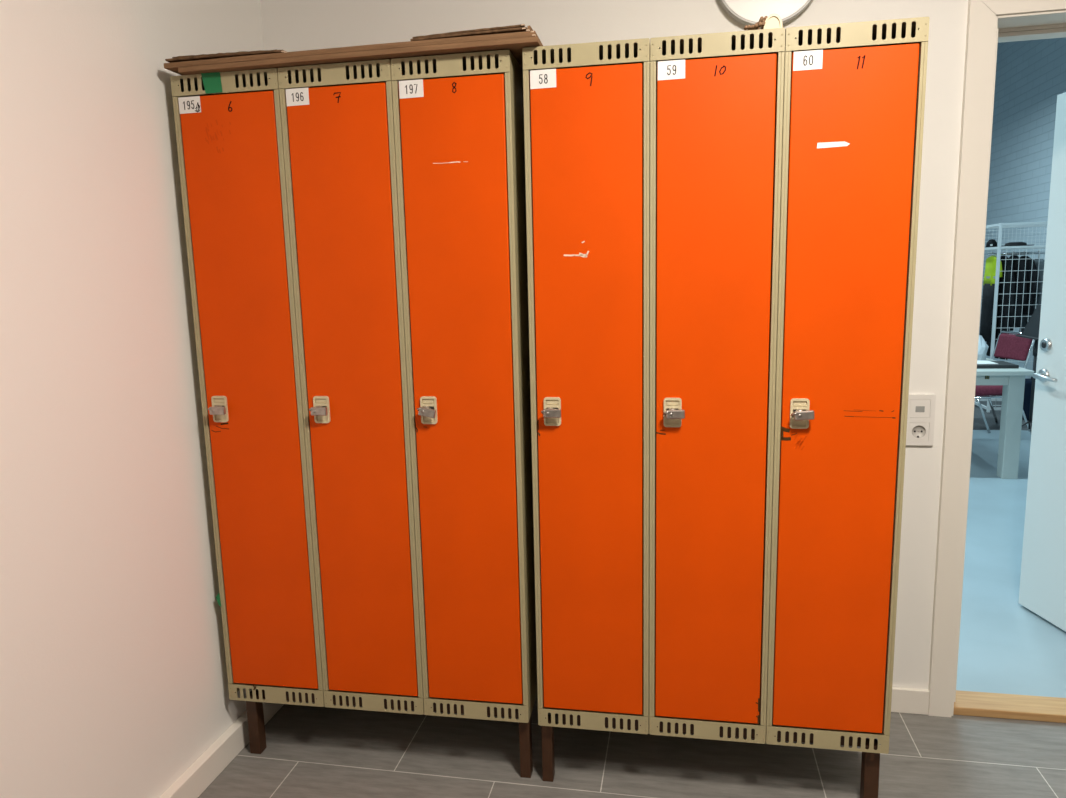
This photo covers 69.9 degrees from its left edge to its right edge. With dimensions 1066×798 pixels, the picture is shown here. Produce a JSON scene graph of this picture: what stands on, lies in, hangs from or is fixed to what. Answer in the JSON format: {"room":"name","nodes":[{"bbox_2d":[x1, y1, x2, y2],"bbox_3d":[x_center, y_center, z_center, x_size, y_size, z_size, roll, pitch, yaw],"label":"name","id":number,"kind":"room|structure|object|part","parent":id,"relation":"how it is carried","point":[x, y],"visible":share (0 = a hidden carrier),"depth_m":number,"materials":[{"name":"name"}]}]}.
{"room":"locker room","nodes":[
{"label":"locker room","id":0,"kind":"room"},
{"bbox_2d":[0,0,263,797],"bbox_3d":[-1.263,0.006,0.793,0.100,2.600,4.110,0,9,11],"label":"wall","id":1,"kind":"structure","parent":0,"point":[114,680],"depth_m":1.79,"materials":[{"name":"white paint"}]},
{"bbox_2d":[159,699,283,797],"bbox_3d":[-1.171,1.256,0.943,0.030,0.080,3.836,0,9,11],"label":"baseboard","id":2,"kind":"structure","parent":1,"relation":"attached to","point":[192,783],"depth_m":2.19,"materials":[{"name":"white paint"}]},
{"bbox_2d":[260,0,967,688],"bbox_3d":[0.968,-0.303,2.343,3.680,2.600,0.160,0,9,11],"label":"wall","id":3,"kind":"structure","parent":0,"point":[287,25],"depth_m":2.28,"materials":[{"name":"white paint"}]},
{"bbox_2d":[719,0,811,28],"bbox_3d":[0.664,-1.205,2.152,0.295,0.295,0.035,0,9,11],"label":"disc","id":4,"kind":"object","parent":3,"relation":"attached to","point":[745,12],"visible":0.79,"depth_m":2.16,"materials":[{"name":"grey"}]},
{"bbox_2d":[891,687,929,714],"bbox_3d":[0.229,0.952,2.604,2.074,0.080,0.015,0,9,11],"label":"baseboard","id":5,"kind":"structure","parent":3,"relation":"attached to","point":[904,700],"depth_m":2.41,"materials":[{"name":"white paint"}]},
{"bbox_2d":[906,394,935,445],"bbox_3d":[1.153,0.062,2.279,0.083,0.154,0.010,0,9,11],"label":"wall outlet","id":6,"kind":"object","parent":3,"relation":"attached to","point":[921,407],"visible":0.97,"depth_m":2.27,"materials":[{"name":"white plastic"}]},
{"bbox_2d":[908,423,928,440],"bbox_3d":[1.154,0.097,2.285,0.055,0.055,0.009,0,9,11],"label":"socket","id":7,"kind":"object","parent":6,"relation":"attached to","point":[916,431],"depth_m":2.28,"materials":[{"name":"white plastic"}]},
{"bbox_2d":[928,0,995,716],"bbox_3d":[1.250,-0.055,2.236,0.066,2.128,0.018,0,9,11],"label":"trim","id":8,"kind":"structure","parent":3,"relation":"attached to","point":[981,20],"depth_m":2.21,"materials":[{"name":"white paint"}]},
{"bbox_2d":[951,10,1065,715],"bbox_3d":[1.663,-0.041,2.244,0.775,2.075,0.170,0,9,11],"label":"door frame","id":9,"kind":"structure","parent":3,"relation":"attached to","point":[1044,24],"depth_m":2.16,"materials":[{"name":"white paint"}]},
{"bbox_2d":[953,690,1065,722],"bbox_3d":[1.690,0.974,2.381,0.732,0.027,0.110,0,9,11],"label":"threshold","id":10,"kind":"object","parent":3,"relation":"in","point":[967,703],"depth_m":2.39,"materials":[{"name":"brown wood"}]},
{"bbox_2d":[981,0,1065,14],"bbox_3d":[1.624,-1.072,1.995,0.884,0.065,0.018,0,9,11],"label":"trim","id":11,"kind":"structure","parent":3,"relation":"attached to","point":[999,7],"depth_m":2.05,"materials":[{"name":"white paint"}]},
{"bbox_2d":[1018,92,1065,631],"bbox_3d":[1.995,-0.085,2.626,0.094,2.000,0.755,-2,9,-3],"label":"door","id":12,"kind":"structure","parent":3,"relation":"in","point":[1042,590],"depth_m":2.93,"materials":[{"name":"white paint"}]},
{"bbox_3d":[1.958,-0.084,2.910,0.054,0.052,0.141,-2,9,-3],"label":"handle","id":13,"kind":"part","parent":12,"relation":"part of","materials":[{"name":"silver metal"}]},
{"bbox_2d":[198,430,1065,797],"bbox_3d":[1.854,0.537,5.373,6.600,0.060,14.000,0,9,11],"label":"floor","id":14,"kind":"structure","parent":0,"point":[310,751],"depth_m":2.26,"materials":[{"name":"grey tile"}]},
{"bbox_2d":[245,689,532,777],"bbox_3d":[-0.395,0.945,2.423,0.860,0.186,0.431,0,9,10],"label":"stand","id":15,"kind":"object","parent":14,"relation":"on","point":[255,715],"visible":0.23,"depth_m":2.26,"materials":[{"name":"brown wood"}]},
{"bbox_2d":[170,68,323,706],"bbox_3d":[-0.739,-0.011,2.312,0.310,1.748,0.516,0,9,10],"label":"locker","id":16,"kind":"object","parent":15,"relation":"on","point":[228,125],"visible":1,"depth_m":2.08,"materials":[{"name":"orange metal"}]},
{"bbox_3d":[-0.864,0.028,2.106,0.043,0.073,0.006,0,9,10],"label":"lock plate","id":17,"kind":"part","parent":16,"relation":"part of","materials":[{"name":"beige metal"}]},
{"bbox_3d":[-0.792,-0.813,1.965,0.298,0.050,0.020,0,9,10],"label":"vent panel","id":18,"kind":"part","parent":16,"relation":"part of","materials":[{"name":"beige metal"}]},
{"bbox_3d":[-0.751,0.864,2.224,0.298,0.050,0.003,0,9,10],"label":"vent panel","id":19,"kind":"part","parent":16,"relation":"part of","materials":[{"name":"beige metal"}]},
{"bbox_2d":[164,24,542,74],"bbox_3d":[-0.430,-0.888,2.067,0.970,0.044,0.436,0,9,10],"label":"carton","id":20,"kind":"object","parent":16,"relation":"on","point":[513,38],"visible":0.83,"depth_m":1.86,"materials":[{"name":"brown cardboard"}]},
{"bbox_3d":[-0.836,0.976,2.304,0.034,0.186,0.036,0,9,10],"label":"leg","id":21,"kind":"part","parent":15,"relation":"part of","materials":[{"name":"brown wood"}]},
{"bbox_2d":[277,59,423,714],"bbox_3d":[-0.438,-0.009,2.259,0.299,1.747,0.516,0,9,10],"label":"locker","id":22,"kind":"object","parent":15,"relation":"on","point":[337,119],"visible":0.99,"depth_m":2.03,"materials":[{"name":"orange metal"}]},
{"bbox_3d":[-0.569,0.029,2.054,0.043,0.073,0.006,0,9,10],"label":"lock plate","id":23,"kind":"part","parent":22,"relation":"part of","materials":[{"name":"beige metal"}]},
{"bbox_3d":[-0.497,-0.812,1.913,0.298,0.050,0.020,0,9,10],"label":"vent panel","id":24,"kind":"part","parent":22,"relation":"part of","materials":[{"name":"beige metal"}]},
{"bbox_3d":[-0.456,0.865,2.171,0.298,0.050,0.003,0,9,10],"label":"vent panel","id":25,"kind":"part","parent":22,"relation":"part of","materials":[{"name":"beige metal"}]},
{"bbox_3d":[-0.438,0.893,2.248,0.817,0.028,0.016,0,9,10],"label":"rail","id":26,"kind":"part","parent":15,"relation":"part of","materials":[{"name":"beige metal"}]},
{"bbox_2d":[391,50,536,722],"bbox_3d":[-0.142,-0.009,2.207,0.299,1.747,0.516,0,9,10],"label":"locker","id":27,"kind":"object","parent":15,"relation":"on","point":[459,118],"visible":0.99,"depth_m":1.98,"materials":[{"name":"orange metal"}]},
{"bbox_3d":[-0.273,0.029,2.002,0.044,0.073,0.006,0,9,10],"label":"lock plate","id":28,"kind":"part","parent":27,"relation":"part of","materials":[{"name":"beige plastic"}]},
{"bbox_3d":[-0.201,-0.811,1.860,0.298,0.050,0.020,0,9,10],"label":"vent panel","id":29,"kind":"part","parent":27,"relation":"part of","materials":[{"name":"beige metal"}]},
{"bbox_3d":[-0.160,0.866,2.119,0.298,0.050,0.003,0,9,10],"label":"vent panel","id":30,"kind":"part","parent":27,"relation":"part of","materials":[{"name":"beige metal"}]},
{"bbox_3d":[-0.020,0.976,2.159,0.030,0.186,0.036,0,9,10],"label":"leg","id":31,"kind":"part","parent":15,"relation":"part of","materials":[{"name":"brown wood"}]},
{"bbox_2d":[541,714,879,797],"bbox_3d":[0.497,0.948,2.257,0.883,0.183,0.431,0,9,10],"label":"stand","id":32,"kind":"object","parent":14,"relation":"on","point":[870,762],"visible":0.19,"depth_m":2.05,"materials":[{"name":"brown wood"}]},
{"bbox_3d":[0.042,0.979,2.141,0.030,0.183,0.036,0,9,10],"label":"leg","id":33,"kind":"part","parent":32,"relation":"part of","materials":[{"name":"brown wood"}]},
{"bbox_2d":[522,38,649,733],"bbox_3d":[0.181,-0.006,2.142,0.299,1.747,0.516,0,9,10],"label":"locker","id":34,"kind":"object","parent":32,"relation":"on","point":[587,105],"visible":0.99,"depth_m":1.91,"materials":[{"name":"orange metal"}]},
{"bbox_3d":[0.049,0.032,1.937,0.044,0.073,0.006,0,9,10],"label":"lock plate","id":35,"kind":"part","parent":34,"relation":"part of","materials":[{"name":"beige plastic"}]},
{"bbox_3d":[0.123,-0.809,1.795,0.298,0.050,0.020,0,9,10],"label":"vent panel","id":36,"kind":"part","parent":34,"relation":"part of","materials":[{"name":"beige metal"}]},
{"bbox_3d":[0.161,0.868,2.055,0.298,0.050,0.002,0,9,10],"label":"vent panel","id":37,"kind":"part","parent":34,"relation":"part of","materials":[{"name":"beige metal"}]},
{"bbox_3d":[0.473,0.898,2.079,0.817,0.028,0.016,0,9,10],"label":"rail","id":38,"kind":"part","parent":32,"relation":"part of","materials":[{"name":"beige metal"}]},
{"bbox_2d":[649,14,784,743],"bbox_3d":[0.476,-0.020,2.087,0.299,1.779,0.516,0,9,10],"label":"locker","id":39,"kind":"object","parent":32,"relation":"on","point":[716,99],"visible":1,"depth_m":1.86,"materials":[{"name":"orange metal"}]},
{"bbox_3d":[0.345,0.033,1.884,0.043,0.073,0.006,0,9,10],"label":"lock plate","id":40,"kind":"part","parent":39,"relation":"part of","materials":[{"name":"beige metal"}]},
{"bbox_3d":[0.456,0.870,2.002,0.298,0.050,0.002,0,9,10],"label":"vent panel","id":41,"kind":"part","parent":39,"relation":"part of","materials":[{"name":"beige metal"}]},
{"bbox_3d":[0.419,-0.807,1.743,0.298,0.050,0.020,0,9,10],"label":"vent panel","id":42,"kind":"part","parent":39,"relation":"part of","materials":[{"name":"beige metal"}]},
{"bbox_2d":[744,16,767,29],"bbox_3d":[0.519,-0.860,1.750,0.053,0.031,0.079,5,11,34],"label":"paper scrap","id":43,"kind":"object","parent":39,"relation":"on","point":[761,23],"visible":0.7,"depth_m":1.73,"materials":[{"name":"beige paper"}]},
{"bbox_2d":[766,17,929,753],"bbox_3d":[0.771,-0.003,2.037,0.299,1.747,0.516,0,9,10],"label":"locker","id":44,"kind":"object","parent":32,"relation":"on","point":[854,93],"visible":0.99,"depth_m":1.80,"materials":[{"name":"orange metal"}]},
{"bbox_3d":[0.640,0.035,1.832,0.044,0.073,0.006,0,9,10],"label":"lock plate","id":45,"kind":"part","parent":44,"relation":"part of","materials":[{"name":"beige plastic"}]},
{"bbox_3d":[0.751,0.871,1.950,0.298,0.050,0.002,0,9,10],"label":"vent panel","id":46,"kind":"part","parent":44,"relation":"part of","materials":[{"name":"beige metal"}]},
{"bbox_3d":[0.714,-0.806,1.690,0.298,0.050,0.020,0,9,10],"label":"vent panel","id":47,"kind":"part","parent":44,"relation":"part of","materials":[{"name":"beige metal"}]},
{"bbox_3d":[0.879,0.980,1.991,0.036,0.183,0.036,0,9,10],"label":"leg","id":48,"kind":"part","parent":32,"relation":"part of","materials":[{"name":"brown wood"}]},
{"bbox_2d":[973,395,1027,429],"bbox_3d":[4.195,0.020,8.003,2.980,0.003,3.050,0,9,11],"label":"carpet","id":49,"kind":"object","parent":14,"relation":"on","point":[978,422],"visible":0.02,"depth_m":7.00,"materials":[{"name":"grey carpet"}]},
{"bbox_2d":[975,331,1034,432],"bbox_3d":[3.897,-0.153,6.542,0.540,0.822,0.431,-2,9,-4],"label":"chair","id":50,"kind":"object","parent":49,"relation":"on","point":[1008,345],"visible":0.53,"depth_m":6.40,"materials":[{"name":"red fabric"}]},
{"bbox_3d":[3.766,0.139,6.378,0.131,0.303,0.021,-1,9,6],"label":"leg","id":51,"kind":"part","parent":50,"relation":"part of","materials":[{"name":"silver metal"}]},
{"bbox_3d":[3.844,-0.096,6.546,0.430,0.081,0.410,-2,9,-4],"label":"seat","id":52,"kind":"part","parent":50,"relation":"part of","materials":[{"name":"red fabric"}]},
{"bbox_3d":[4.083,0.064,6.792,0.150,0.304,0.021,-3,9,-11],"label":"leg","id":53,"kind":"part","parent":50,"relation":"part of","materials":[{"name":"silver metal"}]},
{"bbox_3d":[3.890,-0.298,6.518,0.507,0.528,0.431,-2,9,-4],"label":"frame","id":54,"kind":"part","parent":50,"relation":"part of","materials":[{"name":"silver metal"}]},
{"bbox_3d":[4.098,-0.445,6.513,0.086,0.205,0.370,-2,9,-4],"label":"backrest","id":55,"kind":"part","parent":50,"relation":"part of","materials":[{"name":"red fabric"}]},
{"bbox_3d":[4.115,0.125,6.403,0.150,0.304,0.021,-1,9,2],"label":"leg","id":56,"kind":"part","parent":50,"relation":"part of","materials":[{"name":"silver metal"}]},
{"bbox_2d":[974,221,1047,411],"bbox_3d":[4.845,-0.788,7.328,0.975,1.768,0.591,0,9,11],"label":"clothes rack","id":57,"kind":"object","parent":49,"relation":"on","point":[1000,226],"depth_m":7.13,"materials":[{"name":"white metal"}]},
{"bbox_3d":[4.402,0.050,7.554,0.020,0.022,0.525,0,9,11],"label":"rail","id":58,"kind":"part","parent":57,"relation":"part of","materials":[{"name":"white metal"}]},
{"bbox_3d":[4.921,0.007,7.729,0.925,0.022,0.020,0,9,11],"label":"rail","id":59,"kind":"part","parent":57,"relation":"part of","materials":[{"name":"white metal"}]},
{"bbox_3d":[4.361,-1.441,7.316,0.020,0.022,0.525,0,9,11],"label":"rail","id":60,"kind":"part","parent":57,"relation":"part of","materials":[{"name":"white metal"}]},
{"bbox_2d":[980,252,1001,341],"bbox_3d":[4.439,-0.992,7.403,0.084,0.858,0.320,0,9,11],"label":"jacket","id":61,"kind":"object","parent":57,"relation":"hanging from","point":[990,267],"visible":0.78,"depth_m":7.36,"materials":[{"name":"grey fabric"}]},
{"bbox_3d":[4.422,-1.501,7.342,0.096,0.075,0.133,0,9,11],"label":"cap","id":62,"kind":"part","parent":57,"relation":"part of","materials":[{"name":"black fabric"}]},
{"bbox_3d":[4.355,-1.649,7.283,0.020,0.022,0.525,0,9,11],"label":"rail","id":63,"kind":"part","parent":57,"relation":"part of","materials":[{"name":"white metal"}]},
{"bbox_3d":[4.327,-0.745,7.154,0.025,1.768,0.025,0,9,11],"label":"post","id":64,"kind":"part","parent":57,"relation":"part of","materials":[{"name":"white metal"}]},
{"bbox_2d":[986,252,1014,359],"bbox_3d":[4.532,-0.912,7.394,0.095,1.018,0.489,0,9,11],"label":"coat","id":65,"kind":"object","parent":57,"relation":"hanging from","point":[1008,294],"visible":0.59,"depth_m":7.23,"materials":[{"name":"fabric"}]},
{"bbox_3d":[4.879,-1.483,7.491,0.925,0.022,0.020,0,9,11],"label":"rail","id":66,"kind":"part","parent":57,"relation":"part of","materials":[{"name":"white metal"}]},
{"bbox_3d":[4.834,-1.390,7.260,0.924,0.022,0.022,0,9,11],"label":"hanging rail","id":67,"kind":"part","parent":57,"relation":"part of","materials":[{"name":"silver metal"}]},
{"bbox_2d":[1001,242,1031,246],"bbox_3d":[4.565,-1.465,7.215,0.300,0.037,0.300,0,9,11],"label":"hat","id":68,"kind":"object","parent":57,"relation":"on","point":[1009,243],"visible":0.79,"depth_m":7.14,"materials":[{"name":"black fabric"}]},
{"bbox_3d":[4.873,-1.692,7.458,0.925,0.022,0.020,0,9,11],"label":"rail","id":69,"kind":"part","parent":57,"relation":"part of","materials":[{"name":"white metal"}]},
{"bbox_2d":[1009,252,1026,327],"bbox_3d":[4.617,-1.061,7.357,0.098,0.718,0.506,0,9,11],"label":"coat","id":70,"kind":"object","parent":57,"relation":"hanging from","point":[1019,275],"visible":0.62,"depth_m":7.18,"materials":[{"name":"fabric"}]},
{"bbox_3d":[4.792,-0.653,7.059,0.924,1.510,0.008,0,9,11],"label":"grid panel","id":71,"kind":"part","parent":57,"relation":"part of","materials":[{"name":"white metal"}]},
{"bbox_3d":[4.775,-1.395,6.959,0.925,0.022,0.020,0,9,11],"label":"rail","id":72,"kind":"part","parent":57,"relation":"part of","materials":[{"name":"white metal"}]},
{"bbox_3d":[4.769,-1.604,6.925,0.925,0.022,0.020,0,9,11],"label":"rail","id":73,"kind":"part","parent":57,"relation":"part of","materials":[{"name":"white metal"}]},
{"bbox_2d":[1020,251,1037,314],"bbox_3d":[4.705,-1.120,7.330,0.095,0.598,0.483,0,9,11],"label":"coat","id":74,"kind":"object","parent":57,"relation":"hanging from","point":[1029,266],"visible":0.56,"depth_m":7.16,"materials":[{"name":"fabric"}]},
{"bbox_2d":[1019,251,1044,347],"bbox_3d":[4.832,-0.962,7.331,0.134,0.918,0.500,0,9,11],"label":"coat","id":75,"kind":"object","parent":57,"relation":"hanging from","point":[1040,263],"visible":0.27,"depth_m":7.19,"materials":[{"name":"fabric"}]},
{"bbox_2d":[1022,377,1034,420],"bbox_3d":[4.571,-0.011,6.895,0.309,0.386,0.229,0,9,11],"label":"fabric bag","id":76,"kind":"object","parent":49,"relation":"on","point":[1028,381],"visible":0.21,"depth_m":6.83,"materials":[{"name":"black fabric"}]},
{"bbox_2d":[976,358,1033,478],"bbox_3d":[2.600,0.096,5.531,1.420,0.720,1.000,0,9,11],"label":"dining table","id":77,"kind":"object","parent":14,"relation":"on","point":[1012,380],"visible":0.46,"depth_m":4.96,"materials":[{"name":"grey paint"}]},
{"bbox_2d":[977,335,988,360],"bbox_3d":[3.174,-0.364,5.453,0.150,0.180,0.120,0,9,11],"label":"plastic bag","id":78,"kind":"object","parent":77,"relation":"on","point":[983,347],"visible":0.38,"depth_m":5.41,"materials":[{"name":"grey plastic"}]},
{"bbox_2d":[977,360,1018,368],"bbox_3d":[2.982,-0.234,5.159,0.452,0.026,0.260,0,9,11],"label":"document tray","id":79,"kind":"object","parent":77,"relation":"on","point":[981,364],"visible":0.48,"depth_m":5.04,"materials":[{"name":"black plastic"}]},
{"bbox_3d":[3.136,0.179,5.009,0.094,0.690,0.094,0,9,11],"label":"leg","id":80,"kind":"part","parent":77,"relation":"part of","materials":[{"name":"grey paint"}]},
{"bbox_2d":[1015,305,1040,430],"bbox_3d":[3.948,-0.192,5.977,0.348,1.070,0.400,0,9,11],"label":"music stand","id":81,"kind":"object","parent":14,"relation":"on","point":[1031,330],"visible":0.66,"depth_m":6.00,"materials":[{"name":"black metal"}]},
{"bbox_3d":[3.922,-0.368,5.953,0.040,0.060,0.039,0,9,11],"label":"knob","id":82,"kind":"part","parent":81,"relation":"part of","materials":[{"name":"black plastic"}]},
{"bbox_2d":[979,37,1065,378],"bbox_3d":[5.492,-2.130,6.341,0.150,4.700,9.890,0,9,11],"label":"wall","id":83,"kind":"structure","parent":0,"point":[1030,74],"depth_m":9.34,"materials":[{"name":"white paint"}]}
]}

